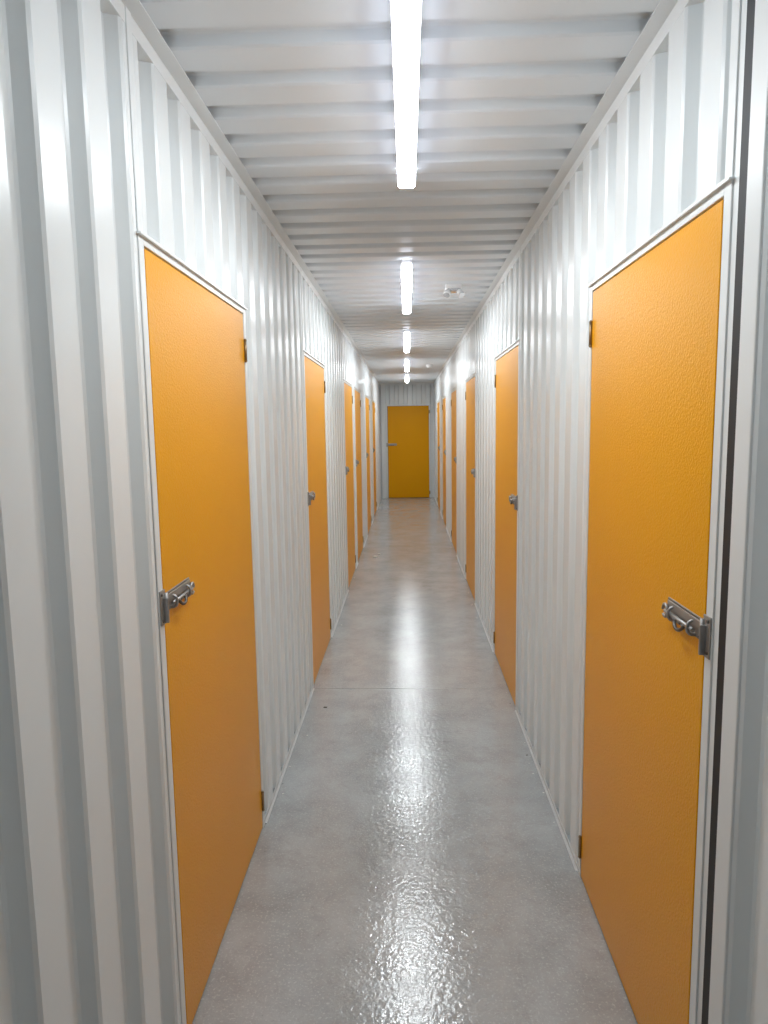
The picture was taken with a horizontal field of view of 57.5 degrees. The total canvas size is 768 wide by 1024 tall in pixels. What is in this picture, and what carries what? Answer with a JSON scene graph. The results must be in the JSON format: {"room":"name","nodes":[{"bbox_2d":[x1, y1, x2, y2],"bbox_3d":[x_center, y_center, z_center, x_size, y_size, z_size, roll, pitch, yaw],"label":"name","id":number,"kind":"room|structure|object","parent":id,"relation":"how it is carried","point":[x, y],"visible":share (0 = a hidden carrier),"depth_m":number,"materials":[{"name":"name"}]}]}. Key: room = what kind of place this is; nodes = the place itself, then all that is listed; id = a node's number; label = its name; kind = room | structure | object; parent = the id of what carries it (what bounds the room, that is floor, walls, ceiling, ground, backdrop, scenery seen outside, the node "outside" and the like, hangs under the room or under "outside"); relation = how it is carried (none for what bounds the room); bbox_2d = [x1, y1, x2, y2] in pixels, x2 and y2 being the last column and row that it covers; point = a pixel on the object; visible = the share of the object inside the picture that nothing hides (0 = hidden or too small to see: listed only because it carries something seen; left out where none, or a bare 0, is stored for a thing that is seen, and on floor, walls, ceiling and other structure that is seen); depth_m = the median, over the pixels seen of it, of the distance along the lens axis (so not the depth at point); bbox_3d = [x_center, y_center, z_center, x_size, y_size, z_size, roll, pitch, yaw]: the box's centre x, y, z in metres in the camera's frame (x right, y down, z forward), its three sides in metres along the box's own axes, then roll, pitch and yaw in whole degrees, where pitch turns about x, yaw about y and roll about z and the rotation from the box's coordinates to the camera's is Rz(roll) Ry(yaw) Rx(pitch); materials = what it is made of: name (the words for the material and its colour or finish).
{"room":"self-storage corridor","nodes":[
{"label":"self-storage corridor","id":0,"kind":"room"},
{"bbox_2d":[0,0,380,1023],"bbox_3d":[-0.409,-0.485,6.759,0.038,2.615,18.300,-1,7,2],"label":"wall","id":1,"kind":"structure","parent":0,"point":[88,921],"depth_m":1.42,"materials":[{"name":"white metal"}]},
{"bbox_2d":[159,577,194,626],"bbox_3d":[-0.537,0.225,1.839,0.026,0.088,0.238,-1,7,2],"label":"lock","id":2,"kind":"object","parent":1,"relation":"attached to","point":[170,599],"visible":1,"depth_m":1.79,"materials":[{"name":"silver metal"}]},
{"bbox_2d":[124,6,264,1023],"bbox_3d":[-0.564,0.092,2.242,0.072,2.584,1.084,-1,7,2],"label":"frame","id":3,"kind":"object","parent":1,"relation":"attached to","point":[144,241],"visible":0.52,"depth_m":1.75,"materials":[{"name":"white paint"}]},
{"bbox_2d":[144,249,262,1023],"bbox_3d":[-0.556,0.340,2.276,0.044,2.066,0.997,-1,7,2],"label":"leaf","id":4,"kind":"object","parent":1,"relation":"attached to","point":[196,339],"visible":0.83,"depth_m":2.12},
{"bbox_2d":[100,0,379,383],"bbox_3d":[-0.411,-1.733,6.604,0.081,0.040,18.300,-1,7,2],"label":"trim","id":5,"kind":"structure","parent":1,"relation":"attached to","point":[152,47],"depth_m":2.11,"materials":[{"name":"white paint"}]},
{"bbox_2d":[244,339,264,810],"bbox_3d":[-0.513,0.288,2.782,0.014,1.908,0.027,-1,7,2],"label":"hinges","id":6,"kind":"object","parent":1,"relation":"attached to","point":[245,340],"visible":1,"depth_m":2.66,"materials":[{"name":"gold metal"}]},
{"bbox_2d":[308,491,314,505],"bbox_3d":[-0.453,-0.094,4.408,0.026,0.088,0.238,-1,7,2],"label":"lock","id":7,"kind":"object","parent":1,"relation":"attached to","point":[311,496],"visible":1,"depth_m":4.31,"materials":[{"name":"silver metal"}]},
{"bbox_2d":[301,268,330,686],"bbox_3d":[-0.479,-0.227,4.811,0.072,2.584,1.084,-1,7,2],"label":"frame","id":8,"kind":"object","parent":1,"relation":"attached to","point":[309,356],"visible":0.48,"depth_m":4.37,"materials":[{"name":"white paint"}]},
{"bbox_2d":[304,356,329,681],"bbox_3d":[-0.471,0.021,4.845,0.044,2.066,0.997,-1,7,2],"label":"leaf","id":9,"kind":"object","parent":1,"relation":"attached to","point":[314,374],"visible":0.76,"depth_m":4.77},
{"bbox_2d":[265,498,380,823],"bbox_3d":[-0.366,0.802,6.917,0.013,0.020,18.300,-1,7,2],"label":"baseboard","id":10,"kind":"structure","parent":1,"relation":"attached to","point":[267,815],"depth_m":3.68,"materials":[{"name":"paint"}]},
{"bbox_2d":[324,381,331,629],"bbox_3d":[-0.429,-0.031,5.350,0.014,1.908,0.027,-1,7,2],"label":"hinges","id":11,"kind":"object","parent":1,"relation":"attached to","point":[324,381],"visible":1,"depth_m":5.23,"materials":[{"name":"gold metal"}]},
{"bbox_2d":[342,329,355,570],"bbox_3d":[-0.392,-0.557,7.459,0.072,2.584,1.084,-1,7,2],"label":"frame","id":12,"kind":"object","parent":1,"relation":"attached to","point":[344,381],"visible":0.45,"depth_m":7.00,"materials":[{"name":"white paint"}]},
{"bbox_2d":[344,383,354,587],"bbox_3d":[-0.384,-0.308,7.493,0.044,2.066,0.997,-1,7,2],"label":"leaf","id":13,"kind":"object","parent":1,"relation":"attached to","point":[347,389],"visible":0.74,"depth_m":7.45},
{"bbox_2d":[353,345,362,557],"bbox_3d":[-0.347,-0.729,8.848,0.072,2.584,1.084,-1,7,2],"label":"frame","id":14,"kind":"object","parent":1,"relation":"attached to","point":[355,388],"visible":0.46,"depth_m":8.40,"materials":[{"name":"white paint"}]},
{"bbox_2d":[355,390,362,559],"bbox_3d":[-0.339,-0.481,8.882,0.044,2.066,0.997,-1,7,2],"label":"leaf","id":15,"kind":"object","parent":1,"relation":"attached to","point":[357,394],"visible":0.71,"depth_m":8.86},
{"bbox_2d":[364,362,370,533],"bbox_3d":[-0.277,-0.994,10.980,0.072,2.584,1.084,-1,7,2],"label":"frame","id":16,"kind":"object","parent":1,"relation":"attached to","point":[364,362],"visible":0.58,"depth_m":10.58,"materials":[{"name":"white paint"}]},
{"bbox_2d":[365,397,370,531],"bbox_3d":[-0.269,-0.746,11.014,0.044,2.066,0.997,-1,7,2],"label":"leaf","id":17,"kind":"object","parent":1,"relation":"attached to","point":[366,399],"visible":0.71,"depth_m":10.98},
{"bbox_2d":[371,375,376,507],"bbox_3d":[-0.208,-1.253,13.063,0.072,2.584,1.084,-1,7,2],"label":"frame","id":18,"kind":"object","parent":1,"relation":"attached to","point":[371,375],"visible":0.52,"depth_m":12.61,"materials":[{"name":"white paint"}]},
{"bbox_2d":[372,402,376,514],"bbox_3d":[-0.200,-1.004,13.097,0.044,2.066,0.997,-1,7,2],"label":"leaf","id":19,"kind":"object","parent":1,"relation":"attached to","point":[373,403],"visible":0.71,"depth_m":13.08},
{"bbox_2d":[140,0,659,382],"bbox_3d":[0.206,-1.775,6.578,1.326,0.032,18.400,-1,7,2],"label":"ceiling","id":20,"kind":"structure","parent":0,"point":[301,91],"depth_m":2.18,"materials":[{"name":"white metal"}]},
{"bbox_2d":[390,0,421,187],"bbox_3d":[0.058,-1.133,1.823,0.066,0.072,1.500,-1,7,2],"label":"strip light","id":21,"kind":"object","parent":20,"relation":"attached to","point":[405,14],"depth_m":1.77,"materials":[{"name":"white plastic"}]},
{"bbox_2d":[401,259,411,313],"bbox_3d":[0.153,-1.493,4.720,0.066,0.072,1.500,-1,7,2],"label":"strip light","id":22,"kind":"object","parent":20,"relation":"attached to","point":[406,264],"depth_m":4.33,"materials":[{"name":"white plastic"}]},
{"bbox_2d":[404,330,409,352],"bbox_3d":[0.250,-1.857,7.655,0.066,0.072,1.500,-1,7,2],"label":"strip light","id":23,"kind":"object","parent":20,"relation":"attached to","point":[406,332],"depth_m":7.29,"materials":[{"name":"white plastic"}]},
{"bbox_2d":[405,358,408,371],"bbox_3d":[0.348,-2.230,10.651,0.066,0.072,1.500,-1,7,2],"label":"strip light","id":24,"kind":"object","parent":20,"relation":"attached to","point":[406,360],"depth_m":10.23,"materials":[{"name":"white plastic"}]},
{"bbox_2d":[405,374,408,382],"bbox_3d":[0.446,-2.599,13.626,0.066,0.072,1.500,-1,7,2],"label":"strip light","id":25,"kind":"object","parent":20,"relation":"attached to","point":[406,375],"depth_m":13.09,"materials":[{"name":"white plastic"}]},
{"bbox_2d":[443,284,464,297],"bbox_3d":[0.471,-1.488,4.727,0.148,0.093,0.126,-1,7,2],"label":"emergency light","id":26,"kind":"object","parent":20,"relation":"attached to","point":[450,288],"visible":1,"depth_m":4.69,"materials":[{"name":"white plastic"}]},
{"bbox_2d":[379,384,434,497],"bbox_3d":[0.524,-1.622,15.830,1.326,2.615,0.038,-1,7,2],"label":"wall","id":27,"kind":"structure","parent":0,"point":[388,394],"depth_m":15.74,"materials":[{"name":"white metal"}]},
{"bbox_2d":[379,382,433,384],"bbox_3d":[0.504,-2.862,15.636,1.234,0.044,0.045,-1,7,2],"label":"trim","id":28,"kind":"structure","parent":27,"relation":"attached to","point":[424,383],"depth_m":15.65,"materials":[{"name":"white paint"}]},
{"bbox_2d":[387,405,428,497],"bbox_3d":[0.555,-1.358,15.876,0.936,2.077,0.057,-1,7,2],"label":"seal","id":29,"kind":"object","parent":27,"relation":"attached to","point":[428,405],"visible":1,"depth_m":15.93,"materials":[{"name":"black rubber"}]},
{"bbox_2d":[388,406,428,497],"bbox_3d":[0.558,-1.359,15.864,0.922,2.066,0.044,-1,7,2],"label":"leaf","id":30,"kind":"object","parent":27,"relation":"attached to","point":[408,426],"visible":1,"depth_m":15.84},
{"bbox_2d":[386,404,430,497],"bbox_3d":[0.554,-1.374,15.866,1.009,2.112,0.072,-1,7,2],"label":"frame","id":31,"kind":"object","parent":27,"relation":"attached to","point":[394,404],"visible":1,"depth_m":15.81,"materials":[{"name":"white paint"}]},
{"bbox_2d":[192,497,637,1023],"bbox_3d":[0.246,0.865,6.905,1.326,0.120,18.400,-1,7,2],"label":"floor","id":32,"kind":"structure","parent":0,"point":[412,864],"depth_m":2.73,"materials":[{"name":"paint"}]},
{"bbox_2d":[434,0,767,1023],"bbox_3d":[0.860,-0.499,6.715,0.038,2.615,18.300,-1,7,2],"label":"wall","id":33,"kind":"structure","parent":0,"point":[664,151],"depth_m":2.53,"materials":[{"name":"white metal"}]},
{"bbox_2d":[437,403,439,508],"bbox_3d":[1.095,-1.103,13.738,0.044,2.066,0.977,-1,7,2],"label":"leaf","id":34,"kind":"object","parent":33,"relation":"attached to","point":[438,406],"visible":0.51,"depth_m":13.65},
{"bbox_2d":[437,374,440,510],"bbox_3d":[1.095,-1.352,13.704,0.072,2.584,1.064,-1,7,2],"label":"frame","id":35,"kind":"object","parent":33,"relation":"attached to","point":[439,374],"visible":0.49,"depth_m":13.33,"materials":[{"name":"white paint"}]},
{"bbox_2d":[442,364,445,428],"bbox_3d":[1.027,-1.093,11.621,0.072,2.584,1.064,-1,7,2],"label":"frame","id":36,"kind":"object","parent":33,"relation":"attached to","point":[445,364],"visible":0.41,"depth_m":12.02,"materials":[{"name":"white paint"}]},
{"bbox_2d":[443,398,445,524],"bbox_3d":[1.027,-0.845,11.655,0.044,2.066,0.977,-1,7,2],"label":"leaf","id":37,"kind":"object","parent":33,"relation":"attached to","point":[444,399],"visible":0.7,"depth_m":11.61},
{"bbox_2d":[450,347,456,524],"bbox_3d":[0.949,-0.797,9.240,0.072,2.584,1.064,-1,7,2],"label":"frame","id":38,"kind":"object","parent":33,"relation":"attached to","point":[455,388],"visible":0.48,"depth_m":8.78,"materials":[{"name":"white paint"}]},
{"bbox_2d":[451,390,456,552],"bbox_3d":[0.949,-0.549,9.275,0.044,2.066,0.977,-1,7,2],"label":"leaf","id":39,"kind":"object","parent":33,"relation":"attached to","point":[453,395],"visible":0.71,"depth_m":9.25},
{"bbox_2d":[466,377,474,599],"bbox_3d":[0.870,-0.251,6.874,0.044,2.066,0.977,-1,7,2],"label":"leaf","id":40,"kind":"object","parent":33,"relation":"attached to","point":[470,385],"visible":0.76,"depth_m":6.85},
{"bbox_2d":[465,317,475,601],"bbox_3d":[0.870,-0.499,6.840,0.072,2.584,1.064,-1,7,2],"label":"frame","id":41,"kind":"object","parent":33,"relation":"attached to","point":[474,374],"visible":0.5,"depth_m":6.33,"materials":[{"name":"white paint"}]},
{"bbox_2d":[493,375,495,643],"bbox_3d":[0.780,0.001,4.942,0.014,1.908,0.027,-1,7,2],"label":"hinges","id":42,"kind":"object","parent":33,"relation":"attached to","point":[494,375],"visible":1,"depth_m":4.83,"materials":[{"name":"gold metal"}]},
{"bbox_2d":[434,497,577,871],"bbox_3d":[0.856,0.789,6.875,0.013,0.020,18.300,-1,7,2],"label":"baseboard","id":43,"kind":"structure","parent":33,"relation":"attached to","point":[562,830],"depth_m":3.27,"materials":[{"name":"paint"}]},
{"bbox_2d":[495,346,517,703],"bbox_3d":[0.790,0.051,4.444,0.044,2.066,0.977,-1,7,2],"label":"leaf","id":44,"kind":"object","parent":33,"relation":"attached to","point":[506,366],"visible":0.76,"depth_m":4.37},
{"bbox_2d":[509,494,517,510],"bbox_3d":[0.739,-0.065,4.020,0.026,0.088,0.238,-1,7,2],"label":"lock","id":45,"kind":"object","parent":44,"relation":"attached to","point":[513,499],"visible":1,"depth_m":3.92,"materials":[{"name":"silver metal"}]},
{"bbox_2d":[494,247,520,708],"bbox_3d":[0.790,-0.197,4.410,0.072,2.584,1.064,-1,7,2],"label":"frame","id":46,"kind":"object","parent":33,"relation":"attached to","point":[516,343],"visible":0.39,"depth_m":3.98,"materials":[{"name":"white paint"}]},
{"bbox_2d":[433,0,704,383],"bbox_3d":[0.823,-1.747,6.561,0.081,0.040,18.300,-1,7,2],"label":"trim","id":47,"kind":"structure","parent":33,"relation":"attached to","point":[653,39],"depth_m":2.14,"materials":[{"name":"white paint"}]},
{"bbox_2d":[578,320,592,858],"bbox_3d":[0.698,0.312,2.437,0.014,1.908,0.027,-1,7,2],"label":"hinges","id":48,"kind":"object","parent":33,"relation":"attached to","point":[590,321],"visible":1,"depth_m":2.32,"materials":[{"name":"gold metal"}]},
{"bbox_2d":[581,200,723,1023],"bbox_3d":[0.708,0.361,1.952,0.044,2.066,0.952,-1,7,2],"label":"leaf","id":49,"kind":"object","parent":33,"relation":"attached to","point":[655,324],"visible":0.83,"depth_m":1.79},
{"bbox_2d":[661,597,711,659],"bbox_3d":[0.658,0.244,1.540,0.026,0.088,0.238,-1,7,2],"label":"lock","id":50,"kind":"object","parent":49,"relation":"attached to","point":[693,624],"visible":1,"depth_m":1.50,"materials":[{"name":"silver metal"}]},
{"bbox_2d":[578,0,741,1023],"bbox_3d":[0.708,0.113,1.918,0.072,2.584,1.039,-1,7,2],"label":"frame","id":51,"kind":"object","parent":33,"relation":"attached to","point":[724,190],"visible":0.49,"depth_m":1.44,"materials":[{"name":"white paint"}]},
{"bbox_2d":[697,0,767,1023],"bbox_3d":[0.678,0.204,1.351,0.036,2.543,0.124,-1,7,2],"label":"trim","id":52,"kind":"structure","parent":33,"relation":"attached to","point":[752,103],"depth_m":1.31,"materials":[{"name":"white metal"}]}
]}

